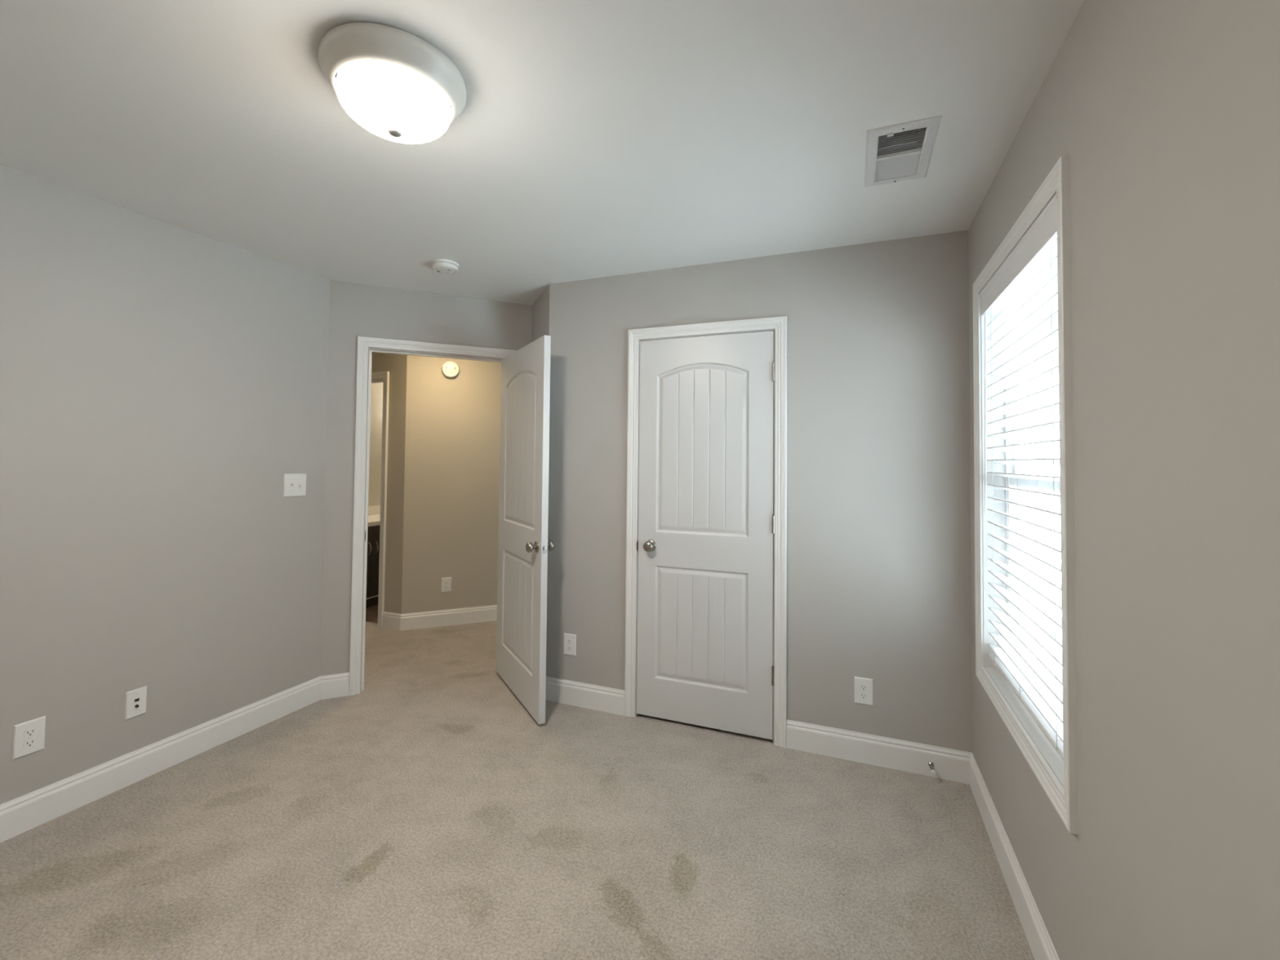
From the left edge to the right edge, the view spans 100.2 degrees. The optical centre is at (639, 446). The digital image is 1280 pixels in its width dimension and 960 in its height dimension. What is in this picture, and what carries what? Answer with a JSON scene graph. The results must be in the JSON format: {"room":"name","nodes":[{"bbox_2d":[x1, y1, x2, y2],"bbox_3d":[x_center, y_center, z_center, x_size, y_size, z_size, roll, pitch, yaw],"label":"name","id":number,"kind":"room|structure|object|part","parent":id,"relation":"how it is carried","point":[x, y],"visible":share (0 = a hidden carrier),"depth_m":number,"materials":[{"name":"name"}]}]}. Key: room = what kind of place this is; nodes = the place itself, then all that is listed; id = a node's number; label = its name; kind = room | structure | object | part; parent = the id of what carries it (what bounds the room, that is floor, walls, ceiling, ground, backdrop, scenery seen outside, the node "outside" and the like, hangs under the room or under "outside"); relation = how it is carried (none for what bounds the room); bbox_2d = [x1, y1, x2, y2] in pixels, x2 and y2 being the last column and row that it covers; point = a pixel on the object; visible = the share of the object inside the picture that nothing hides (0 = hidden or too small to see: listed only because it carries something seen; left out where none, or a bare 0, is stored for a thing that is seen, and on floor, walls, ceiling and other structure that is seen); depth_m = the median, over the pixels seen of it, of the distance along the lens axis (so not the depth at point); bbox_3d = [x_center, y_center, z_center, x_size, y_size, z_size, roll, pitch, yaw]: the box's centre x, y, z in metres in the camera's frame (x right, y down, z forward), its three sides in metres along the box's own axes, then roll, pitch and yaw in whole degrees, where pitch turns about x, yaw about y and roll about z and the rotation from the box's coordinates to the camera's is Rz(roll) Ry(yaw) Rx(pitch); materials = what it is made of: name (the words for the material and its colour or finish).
{"room":"empty bedroom","nodes":[
{"label":"empty bedroom","id":0,"kind":"room"},
{"bbox_2d":[0,164,330,804],"bbox_3d":[-2.446,0.195,1.735,0.115,2.440,3.093,0,-2,21],"label":"wall","id":1,"kind":"structure","parent":0,"point":[162,383],"depth_m":2.32,"materials":[{"name":"beige paint"}]},
{"bbox_2d":[12,715,45,759],"bbox_3d":[-2.276,1.086,1.996,0.008,0.124,0.084,0,-2,21],"label":"wall outlet","id":2,"kind":"object","parent":1,"relation":"attached to","point":[28,737],"visible":1,"depth_m":1.99,"materials":[{"name":"white plastic"}]},
{"bbox_2d":[22,737,36,747],"bbox_3d":[-2.273,1.105,1.995,0.003,0.027,0.034,0,-2,21],"label":"receptacle","id":3,"kind":"object","parent":2,"relation":"attached to","point":[27,742],"depth_m":1.99,"materials":[{"name":"grey plastic"}]},
{"bbox_2d":[23,727,36,737],"bbox_3d":[-2.273,1.066,1.996,0.003,0.027,0.034,0,-2,21],"label":"receptacle","id":4,"kind":"object","parent":2,"relation":"attached to","point":[28,731],"depth_m":2.00,"materials":[{"name":"grey plastic"}]},
{"bbox_2d":[124,685,146,719],"bbox_3d":[-2.155,1.099,2.293,0.016,0.116,0.073,0,-2,21],"label":"data jack plate","id":5,"kind":"object","parent":1,"relation":"attached to","point":[135,700],"visible":1,"depth_m":2.29,"materials":[{"name":"white plastic"}]},
{"bbox_2d":[0,675,320,842],"bbox_3d":[-2.381,1.350,1.719,0.014,0.131,2.948,0,-2,21],"label":"baseboard","id":6,"kind":"structure","parent":1,"relation":"attached to","point":[18,815],"depth_m":2.31,"materials":[{"name":"white paint"}]},
{"bbox_2d":[283,473,306,497],"bbox_3d":[-1.895,0.212,2.952,0.020,0.125,0.127,0,-2,21],"label":"light switch","id":7,"kind":"object","parent":1,"relation":"attached to","point":[295,484],"visible":1,"depth_m":2.95,"materials":[{"name":"white plastic"}]},
{"bbox_2d":[368,382,382,505],"bbox_3d":[-2.774,0.303,5.749,0.115,2.440,1.700,0,-2,21],"label":"wall","id":8,"kind":"structure","parent":0,"point":[376,393],"depth_m":5.61,"materials":[{"name":"paint"}]},
{"bbox_2d":[368,504,380,515],"bbox_3d":[-2.793,0.660,5.513,0.019,0.097,1.246,0,-2,21],"label":"backsplash","id":9,"kind":"structure","parent":8,"relation":"attached to","point":[372,509],"depth_m":5.57,"materials":[{"name":"stone"}]},
{"bbox_2d":[371,351,407,613],"bbox_3d":[-2.931,0.276,4.836,2.200,2.440,0.115,0,-2,21],"label":"wall","id":10,"kind":"structure","parent":0,"point":[396,364],"depth_m":4.42,"materials":[{"name":"paint"}]},
{"bbox_2d":[371,371,389,627],"bbox_3d":[-2.499,0.436,4.662,0.895,2.118,0.152,0,-2,21],"label":"door frame","id":11,"kind":"structure","parent":10,"relation":"attached to","point":[384,375],"depth_m":4.44,"materials":[{"name":"white paint"}]},
{"bbox_2d":[382,611,401,631],"bbox_3d":[-2.026,1.427,4.375,0.194,0.131,0.014,0,-2,21],"label":"baseboard","id":12,"kind":"structure","parent":10,"relation":"attached to","point":[391,620],"depth_m":4.37,"materials":[{"name":"white paint"}]},
{"bbox_2d":[320,280,532,693],"bbox_3d":[-1.314,0.252,3.416,1.195,2.440,0.115,1,-2,-24],"label":"wall","id":13,"kind":"structure","parent":0,"point":[356,309],"depth_m":3.19,"materials":[{"name":"beige paint"}]},
{"bbox_2d":[320,672,349,699],"bbox_3d":[-1.778,1.394,3.116,0.150,0.131,0.014,1,-2,-24],"label":"baseboard","id":14,"kind":"structure","parent":13,"relation":"attached to","point":[332,686],"depth_m":3.11,"materials":[{"name":"white paint"}]},
{"bbox_2d":[348,336,516,695],"bbox_3d":[-1.292,0.412,3.422,0.944,2.120,0.152,1,-2,-24],"label":"door frame","id":15,"kind":"structure","parent":13,"relation":"attached to","point":[363,342],"depth_m":3.20,"materials":[{"name":"white paint"}]},
{"bbox_2d":[496,335,554,724],"bbox_3d":[-0.705,0.435,3.164,0.153,2.033,0.832,1,-2,-30],"label":"door","id":16,"kind":"structure","parent":13,"relation":"in","point":[523,544],"depth_m":3.05,"materials":[{"name":"white paint"}]},
{"bbox_3d":[-0.575,0.535,2.845,0.059,0.063,0.063,1,-2,-30],"label":"knob","id":17,"kind":"part","parent":16,"relation":"part of","materials":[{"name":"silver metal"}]},
{"bbox_3d":[-0.501,0.535,2.812,0.025,0.056,0.002,1,-2,-30],"label":"latch plate","id":18,"kind":"part","parent":16,"relation":"part of","materials":[{"name":"silver metal"}]},
{"bbox_3d":[-0.494,0.537,2.893,0.059,0.063,0.063,1,-2,-30],"label":"knob","id":19,"kind":"part","parent":16,"relation":"part of","materials":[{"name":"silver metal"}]},
{"bbox_2d":[401,355,501,613],"bbox_3d":[-0.576,0.303,5.033,3.000,2.440,0.115,1,-2,-24],"label":"wall","id":20,"kind":"structure","parent":0,"point":[451,515],"depth_m":4.52,"materials":[{"name":"paint"}]},
{"bbox_2d":[440,577,451,591],"bbox_3d":[-1.624,1.159,4.488,0.080,0.119,0.008,1,-2,-24],"label":"wall outlet","id":21,"kind":"object","parent":20,"relation":"attached to","point":[446,585],"visible":1,"depth_m":4.49,"materials":[{"name":"white plastic"}]},
{"bbox_2d":[400,604,497,631],"bbox_3d":[-0.564,1.456,4.940,3.006,0.131,0.014,1,-2,-24],"label":"baseboard","id":22,"kind":"structure","parent":20,"relation":"attached to","point":[415,620],"depth_m":4.48,"materials":[{"name":"white paint"}]},
{"bbox_2d":[441,360,459,377],"bbox_3d":[-1.600,-0.651,4.522,0.142,0.142,0.044,1,-2,-24],"label":"smoke detector","id":23,"kind":"object","parent":20,"relation":"attached to","point":[450,369],"visible":1,"depth_m":4.51,"materials":[{"name":"white plastic"}]},
{"bbox_2d":[0,604,1034,959],"bbox_3d":[-1.521,1.523,3.231,6.415,0.124,6.900,0,-2,21],"label":"floor","id":24,"kind":"structure","parent":0,"point":[424,812],"depth_m":1.92,"materials":[{"name":"beige carpet"}]},
{"bbox_2d":[365,524,379,608],"bbox_3d":[-2.551,1.129,5.399,0.548,0.764,1.230,0,-2,21],"label":"vanity cabinet","id":25,"kind":"object","parent":24,"relation":"on","point":[373,533],"visible":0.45,"depth_m":4.96,"materials":[{"name":"wood"}]},
{"bbox_3d":[-2.523,1.064,4.843,0.018,0.637,0.204,0,-2,21],"label":"cabinet door","id":26,"kind":"part","parent":25,"relation":"part of","materials":[{"name":"black wood"}]},
{"bbox_2d":[368,504,380,526],"bbox_3d":[-2.552,0.679,5.418,0.536,0.136,1.246,0,-2,21],"label":"countertop","id":27,"kind":"structure","parent":25,"relation":"on","point":[374,511],"depth_m":5.49,"materials":[{"name":"stone"}]},
{"bbox_3d":[-2.428,1.071,5.085,0.018,0.637,0.308,0,-2,21],"label":"cabinet door","id":28,"kind":"part","parent":25,"relation":"part of","materials":[{"name":"black wood"}]},
{"bbox_2d":[531,284,549,342],"bbox_3d":[-0.617,0.259,3.455,0.115,2.440,0.600,1,-2,-24],"label":"wall","id":29,"kind":"structure","parent":0,"point":[540,308],"depth_m":3.38,"materials":[{"name":"beige paint"}]},
{"bbox_2d":[0,0,1084,305],"bbox_3d":[-1.496,-1.034,3.301,6.415,0.120,6.900,0,-2,21],"label":"ceiling","id":30,"kind":"structure","parent":0,"point":[590,139],"depth_m":1.68,"materials":[{"name":"paint"}]},
{"bbox_2d":[318,22,466,143],"bbox_3d":[-0.668,-0.932,1.464,0.366,0.170,0.366,0,-2,21],"label":"ceiling light","id":31,"kind":"object","parent":30,"relation":"attached to","point":[393,82],"visible":1,"depth_m":1.36,"materials":[{"name":"enamel"},{"name":"frosted glass"}]},
{"bbox_3d":[-0.668,-0.912,1.463,0.288,0.093,0.288,0,-2,21],"label":"lamp shade","id":32,"kind":"part","parent":31,"relation":"part of","materials":[{"name":"white glass"}]},
{"bbox_2d":[431,258,458,275],"bbox_3d":[-1.048,-0.959,2.878,0.142,0.044,0.142,0,-2,21],"label":"smoke detector","id":33,"kind":"object","parent":30,"relation":"attached to","point":[442,266],"visible":1,"depth_m":2.84,"materials":[{"name":"white plastic"}]},
{"bbox_2d":[864,115,942,186],"bbox_3d":[0.882,-1.088,1.825,0.208,0.219,0.368,0,-2,21],"label":"ceiling vent","id":34,"kind":"object","parent":30,"relation":"in","point":[911,163],"visible":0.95,"depth_m":1.82,"materials":[{"name":"white metal"}]},
{"bbox_3d":[0.793,-0.988,1.696,0.018,0.010,0.008,0,-2,21],"label":"damper lever","id":35,"kind":"part","parent":34,"relation":"part of","materials":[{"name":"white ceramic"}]},
{"bbox_2d":[546,230,972,752],"bbox_3d":[0.477,0.252,2.817,2.160,2.440,0.115,0,-2,21],"label":"wall","id":36,"kind":"structure","parent":0,"point":[878,486],"depth_m":2.57,"materials":[{"name":"beige paint"}]},
{"bbox_2d":[563,632,576,656],"bbox_3d":[-0.404,1.136,3.068,0.080,0.120,0.008,0,-2,21],"label":"wall outlet","id":37,"kind":"object","parent":36,"relation":"attached to","point":[570,640],"visible":1,"depth_m":3.06,"materials":[{"name":"white plastic"}]},
{"bbox_2d":[566,645,572,650],"bbox_3d":[-0.405,1.155,3.066,0.034,0.027,0.003,0,-2,21],"label":"receptacle","id":38,"kind":"object","parent":37,"relation":"attached to","point":[568,647],"depth_m":3.06,"materials":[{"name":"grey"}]},
{"bbox_2d":[566,639,572,644],"bbox_3d":[-0.404,1.117,3.067,0.034,0.027,0.003,0,-2,21],"label":"receptacle","id":39,"kind":"object","parent":37,"relation":"attached to","point":[568,641],"depth_m":3.07,"materials":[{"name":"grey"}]},
{"bbox_2d":[545,675,624,715],"bbox_3d":[-0.325,1.405,3.026,0.524,0.131,0.014,0,-2,21],"label":"baseboard","id":40,"kind":"structure","parent":36,"relation":"attached to","point":[608,700],"depth_m":3.01,"materials":[{"name":"white paint"}]},
{"bbox_2d":[636,330,774,739],"bbox_3d":[0.338,0.434,2.821,0.733,2.035,0.153,0,-2,21],"label":"door","id":41,"kind":"structure","parent":36,"relation":"in","point":[706,516],"depth_m":2.80,"materials":[{"name":"white paint"}]},
{"bbox_3d":[0.049,0.538,2.881,0.063,0.063,0.059,0,-2,21],"label":"knob","id":42,"kind":"part","parent":41,"relation":"part of","materials":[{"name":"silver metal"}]},
{"bbox_2d":[624,315,786,747],"bbox_3d":[0.347,0.412,2.853,0.855,2.120,0.134,0,-2,21],"label":"door frame","id":43,"kind":"structure","parent":36,"relation":"attached to","point":[779,323],"depth_m":2.75,"materials":[{"name":"white paint"}]},
{"bbox_2d":[853,675,873,706],"bbox_3d":[1.044,1.143,2.500,0.082,0.122,0.008,0,-2,21],"label":"wall outlet","id":44,"kind":"object","parent":36,"relation":"attached to","point":[863,686],"visible":1,"depth_m":2.50,"materials":[{"name":"white plastic"}]},
{"bbox_2d":[859,692,867,698],"bbox_3d":[1.043,1.162,2.497,0.034,0.027,0.003,0,-2,21],"label":"receptacle","id":45,"kind":"object","parent":44,"relation":"attached to","point":[862,695],"depth_m":2.50,"materials":[{"name":"grey plastic"}]},
{"bbox_2d":[859,684,867,690],"bbox_3d":[1.043,1.123,2.498,0.034,0.027,0.003,0,-2,21],"label":"receptacle","id":46,"kind":"object","parent":44,"relation":"attached to","point":[862,686],"depth_m":2.50,"materials":[{"name":"grey plastic"}]},
{"bbox_2d":[786,719,971,783],"bbox_3d":[1.081,1.403,2.474,0.788,0.131,0.014,0,-2,21],"label":"baseboard","id":47,"kind":"structure","parent":36,"relation":"attached to","point":[949,764],"depth_m":2.46,"materials":[{"name":"white paint"}]},
{"bbox_2d":[928,761,935,775],"bbox_3d":[1.281,1.414,2.346,0.023,0.023,0.076,0,-2,21],"label":"doorstop","id":48,"kind":"object","parent":36,"relation":"attached to","point":[931,764],"visible":1,"depth_m":2.35,"materials":[{"name":"grey metal"}]},
{"bbox_2d":[968,0,1279,959],"bbox_3d":[0.885,0.198,0.743,0.115,2.440,3.680,0,-2,21],"label":"wall","id":49,"kind":"structure","parent":0,"point":[1166,113],"depth_m":0.90,"materials":[{"name":"beige paint"}]},
{"bbox_2d":[968,752,1059,959],"bbox_3d":[0.814,1.353,0.734,0.014,0.131,3.450,0,-2,21],"label":"baseboard","id":50,"kind":"structure","parent":49,"relation":"attached to","point":[1041,944],"depth_m":1.72,"materials":[{"name":"white paint"}]},
{"bbox_2d":[973,154,1078,834],"bbox_3d":[1.260,0.115,1.720,0.136,1.613,1.002,0,-2,21],"label":"window","id":51,"kind":"structure","parent":49,"relation":"in","point":[1046,486],"depth_m":1.62,"materials":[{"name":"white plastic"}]},
{"bbox_2d":[979,193,1063,761],"bbox_3d":[1.241,0.095,1.729,0.071,1.452,0.875,0,-2,21],"label":"window blind","id":52,"kind":"object","parent":51,"relation":"attached to","point":[1024,290],"visible":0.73,"depth_m":1.70,"materials":[{"name":"white plastic"}]},
{"bbox_3d":[1.369,0.121,2.032,0.055,1.396,0.002,0,-2,21],"label":"ladder cord","id":53,"kind":"part","parent":52,"relation":"part of","materials":[{"name":"white fabric"}]},
{"bbox_3d":[1.242,0.812,1.706,0.050,0.018,0.859,0,-2,21],"label":"rail","id":54,"kind":"part","parent":52,"relation":"part of","materials":[{"name":"white plastic"}]},
{"bbox_3d":[1.248,0.111,1.725,0.055,1.396,0.002,0,-2,21],"label":"ladder cord","id":55,"kind":"part","parent":52,"relation":"part of","materials":[{"name":"white fabric"}]},
{"bbox_3d":[1.128,0.101,1.419,0.055,1.396,0.002,0,-2,21],"label":"ladder cord","id":56,"kind":"part","parent":52,"relation":"part of","materials":[{"name":"white fabric"}]},
{"bbox_3d":[1.291,0.467,1.697,0.016,0.730,0.823,0,-2,21],"label":"sash","id":57,"kind":"part","parent":51,"relation":"part of","materials":[{"name":"white plastic"}]},
{"bbox_3d":[1.314,-0.229,1.710,0.016,0.746,0.823,0,-2,21],"label":"sash","id":58,"kind":"part","parent":51,"relation":"part of","materials":[{"name":"white plastic"}]},
{"label":"outside","id":59,"kind":"structure","parent":0,"visible":0},
{"bbox_2d":[1021,622,1062,686],"bbox_3d":[31.817,5.481,17.694,44.700,0.200,69.000,0,-2,21],"label":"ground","id":60,"kind":"structure","parent":59,"point":[1034,625],"depth_m":13.96,"materials":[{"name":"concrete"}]},
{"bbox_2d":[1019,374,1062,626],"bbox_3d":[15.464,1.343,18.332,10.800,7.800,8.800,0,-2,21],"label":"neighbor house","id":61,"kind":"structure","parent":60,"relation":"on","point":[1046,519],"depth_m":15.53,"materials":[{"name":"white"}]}
]}

